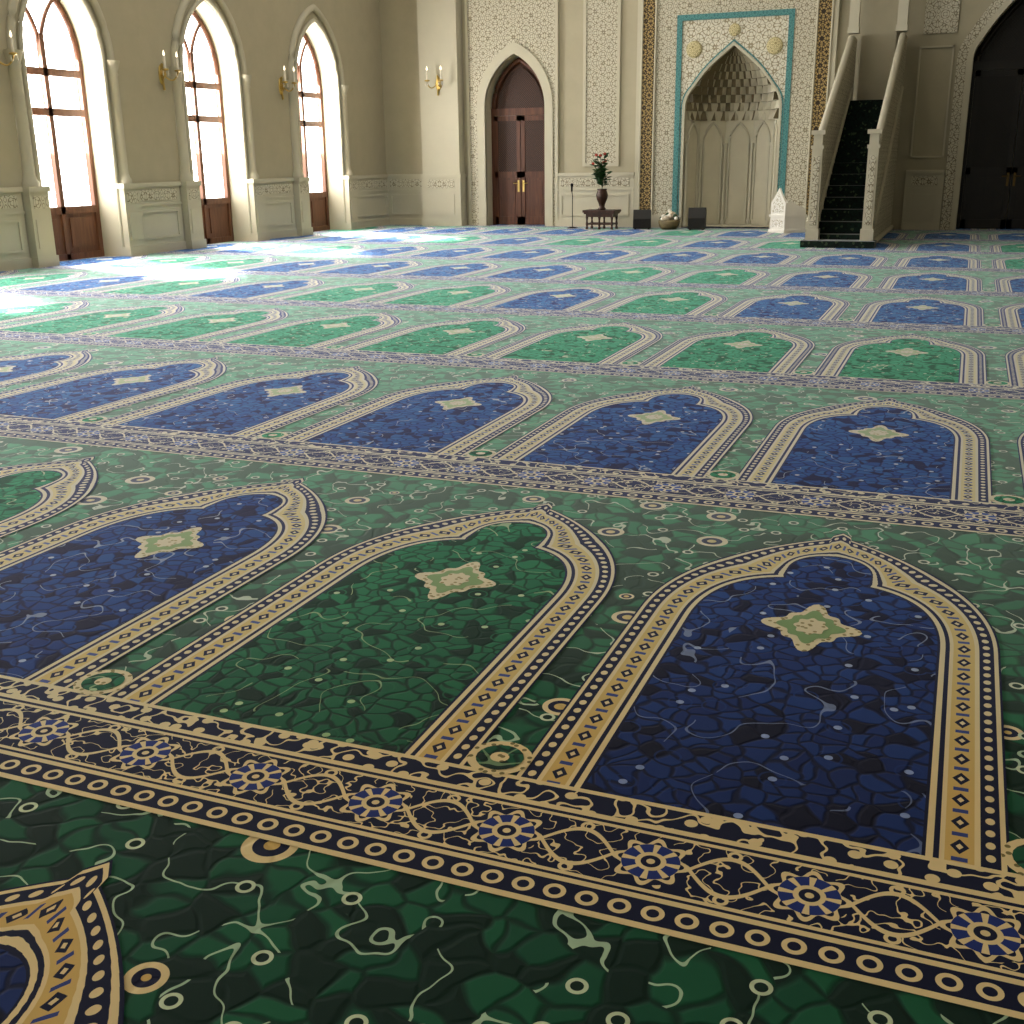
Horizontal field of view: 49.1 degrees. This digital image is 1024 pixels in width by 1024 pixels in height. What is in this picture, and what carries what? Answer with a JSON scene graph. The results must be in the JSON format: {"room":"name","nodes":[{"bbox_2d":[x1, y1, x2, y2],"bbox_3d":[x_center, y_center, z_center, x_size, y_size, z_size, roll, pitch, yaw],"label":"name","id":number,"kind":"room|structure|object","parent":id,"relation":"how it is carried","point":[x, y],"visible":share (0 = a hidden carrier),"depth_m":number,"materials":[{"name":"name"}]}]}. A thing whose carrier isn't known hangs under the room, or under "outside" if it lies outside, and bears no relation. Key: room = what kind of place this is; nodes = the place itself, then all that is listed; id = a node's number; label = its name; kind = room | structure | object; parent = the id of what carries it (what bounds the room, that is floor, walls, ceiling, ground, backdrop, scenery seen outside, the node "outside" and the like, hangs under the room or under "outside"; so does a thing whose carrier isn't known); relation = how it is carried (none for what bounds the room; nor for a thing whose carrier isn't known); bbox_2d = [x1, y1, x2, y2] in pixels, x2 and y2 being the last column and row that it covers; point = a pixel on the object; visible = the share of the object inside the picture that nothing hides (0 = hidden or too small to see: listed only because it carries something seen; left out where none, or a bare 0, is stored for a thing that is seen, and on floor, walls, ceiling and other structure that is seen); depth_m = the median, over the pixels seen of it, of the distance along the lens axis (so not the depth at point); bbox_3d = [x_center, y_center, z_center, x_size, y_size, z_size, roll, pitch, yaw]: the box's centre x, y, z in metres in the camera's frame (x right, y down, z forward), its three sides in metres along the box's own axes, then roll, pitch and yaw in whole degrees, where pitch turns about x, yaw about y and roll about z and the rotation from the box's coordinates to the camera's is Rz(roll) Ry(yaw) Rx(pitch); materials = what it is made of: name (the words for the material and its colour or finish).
{"room":"mosque prayer hall","nodes":[
{"label":"mosque prayer hall","id":0,"kind":"room"},
{"bbox_2d":[0,0,386,255],"bbox_3d":[-8.266,-5.670,10.210,0.420,7.500,29.840,6,19,21],"label":"wall","id":1,"kind":"structure","parent":0,"point":[140,31],"depth_m":18.88,"materials":[{"name":"paint"}]},
{"bbox_2d":[0,31,18,65],"bbox_3d":[-6.428,-5.755,14.060,0.256,0.557,0.416,6,19,21],"label":"sconce","id":2,"kind":"object","parent":1,"relation":"attached to","point":[12,52],"visible":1,"depth_m":14.14,"materials":[{"name":"gold metal"}]},
{"bbox_2d":[23,0,104,260],"bbox_3d":[-6.417,-5.422,15.572,0.084,3.770,1.474,6,19,21],"label":"window","id":3,"kind":"structure","parent":1,"relation":"in","point":[54,67],"depth_m":15.82,"materials":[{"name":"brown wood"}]},
{"bbox_2d":[158,50,181,89],"bbox_3d":[-5.217,-6.688,16.984,0.256,0.557,0.416,6,19,21],"label":"sconce","id":4,"kind":"object","parent":1,"relation":"attached to","point":[162,71],"visible":1,"depth_m":17.01,"materials":[{"name":"gold metal"}]},
{"bbox_2d":[0,0,389,271],"bbox_3d":[-8.023,-4.018,10.637,0.291,4.086,29.240,6,19,21],"label":"trim","id":5,"kind":"structure","parent":1,"relation":"attached to","point":[154,217],"depth_m":17.45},
{"bbox_2d":[183,11,233,243],"bbox_3d":[-5.206,-6.355,18.497,0.084,3.770,1.474,6,19,21],"label":"window","id":6,"kind":"structure","parent":1,"relation":"in","point":[200,62],"depth_m":18.80,"materials":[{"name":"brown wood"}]},
{"bbox_2d":[279,66,297,99],"bbox_3d":[-4.006,-7.621,19.909,0.256,0.557,0.416,6,19,21],"label":"sconce","id":7,"kind":"object","parent":1,"relation":"attached to","point":[281,85],"visible":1,"depth_m":19.93,"materials":[{"name":"gold metal"}]},
{"bbox_2d":[297,34,329,231],"bbox_3d":[-3.995,-7.289,21.421,0.084,3.770,1.474,6,19,21],"label":"window","id":8,"kind":"structure","parent":1,"relation":"in","point":[308,74],"depth_m":21.79,"materials":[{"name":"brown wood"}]},
{"bbox_2d":[0,224,1023,1023],"bbox_3d":[0.706,-1.474,8.998,23.338,0.004,31.300,6,19,21],"label":"floor","id":9,"kind":"structure","parent":0,"point":[499,623],"depth_m":3.23,"materials":[{"name":"carpet"}]},
{"bbox_2d":[567,183,577,227],"bbox_3d":[1.187,-6.013,22.008,0.216,0.860,0.216,-12,21,-33],"label":"microphone stand","id":10,"kind":"object","parent":9,"relation":"on","point":[571,184],"visible":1,"depth_m":22.00,"materials":[{"name":"black metal"}]},
{"bbox_2d":[582,209,620,229],"bbox_3d":[1.741,-5.677,21.750,0.640,0.360,0.460,6,19,21],"label":"table","id":11,"kind":"object","parent":9,"relation":"on","point":[611,213],"visible":1,"depth_m":21.60,"materials":[{"name":"brown wood"}]},
{"bbox_2d":[590,152,612,209],"bbox_3d":[1.728,-6.355,21.544,0.484,1.055,0.426,6,19,21],"label":"urn","id":12,"kind":"object","parent":11,"relation":"on","point":[600,174],"visible":1,"depth_m":21.49,"materials":[{"name":"brown metal"}]},
{"bbox_2d":[633,210,650,228],"bbox_3d":[2.503,-5.627,21.561,0.340,0.360,0.324,2,18,7],"label":"speaker","id":13,"kind":"object","parent":9,"relation":"on","point":[641,218],"visible":1,"depth_m":21.42},
{"bbox_2d":[658,209,680,229],"bbox_3d":[2.997,-5.583,21.373,0.421,0.377,0.421,6,19,21],"label":"flower basket","id":14,"kind":"object","parent":9,"relation":"on","point":[671,220],"visible":1,"depth_m":21.26,"materials":[{"name":"gold metal"}]},
{"bbox_2d":[688,208,706,229],"bbox_3d":[3.498,-5.540,21.177,0.320,0.400,0.324,3,18,13],"label":"speaker","id":15,"kind":"object","parent":9,"relation":"on","point":[696,216],"visible":1,"depth_m":21.04},
{"bbox_2d":[768,188,806,232],"bbox_3d":[4.939,-5.393,20.032,0.510,0.770,0.450,-9,19,-24],"label":"stand","id":16,"kind":"object","parent":9,"relation":"on","point":[786,216],"visible":1,"depth_m":19.91,"materials":[{"name":"white stone"}]},
{"bbox_2d":[800,0,909,248],"bbox_3d":[5.595,-7.019,17.791,1.060,5.200,4.550,6,19,21],"label":"minbar","id":17,"kind":"object","parent":9,"relation":"on","point":[854,148],"visible":1,"depth_m":18.12,"materials":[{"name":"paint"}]},
{"bbox_2d":[379,0,1023,229],"bbox_3d":[7.136,-8.944,20.020,21.250,7.500,1.300,6,19,21],"label":"wall","id":18,"kind":"structure","parent":0,"point":[398,18],"depth_m":21.70,"materials":[{"name":"paint"}]},
{"bbox_2d":[424,65,442,95],"bbox_3d":[-1.536,-8.656,22.504,0.418,0.557,0.256,6,19,21],"label":"sconce","id":19,"kind":"object","parent":18,"relation":"attached to","point":[439,83],"visible":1,"depth_m":22.54,"materials":[{"name":"gold metal"}]},
{"bbox_2d":[491,57,544,224],"bbox_3d":[0.182,-7.562,22.916,1.282,3.295,0.131,6,19,21],"label":"door","id":20,"kind":"structure","parent":18,"relation":"in","point":[518,140],"depth_m":22.96,"materials":[{"name":"brown wood"}]},
{"bbox_2d":[387,0,1013,229],"bbox_3d":[6.841,-8.717,19.309,20.650,7.500,0.345,6,19,21],"label":"wall paneling","id":21,"kind":"structure","parent":18,"relation":"attached to","point":[495,30],"depth_m":22.17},
{"bbox_2d":[956,0,1023,228],"bbox_3d":[8.865,-7.025,19.606,1.652,4.045,0.131,6,19,21],"label":"door","id":22,"kind":"structure","parent":18,"relation":"in","point":[998,63],"depth_m":19.84,"materials":[{"name":"brown wood"}]},
{"bbox_2d":[632,0,839,228],"bbox_3d":[4.263,-7.857,21.266,3.720,4.750,1.085,6,19,21],"label":"wall back mihrab","id":23,"kind":"object","parent":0,"point":[750,120],"depth_m":21.13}
]}

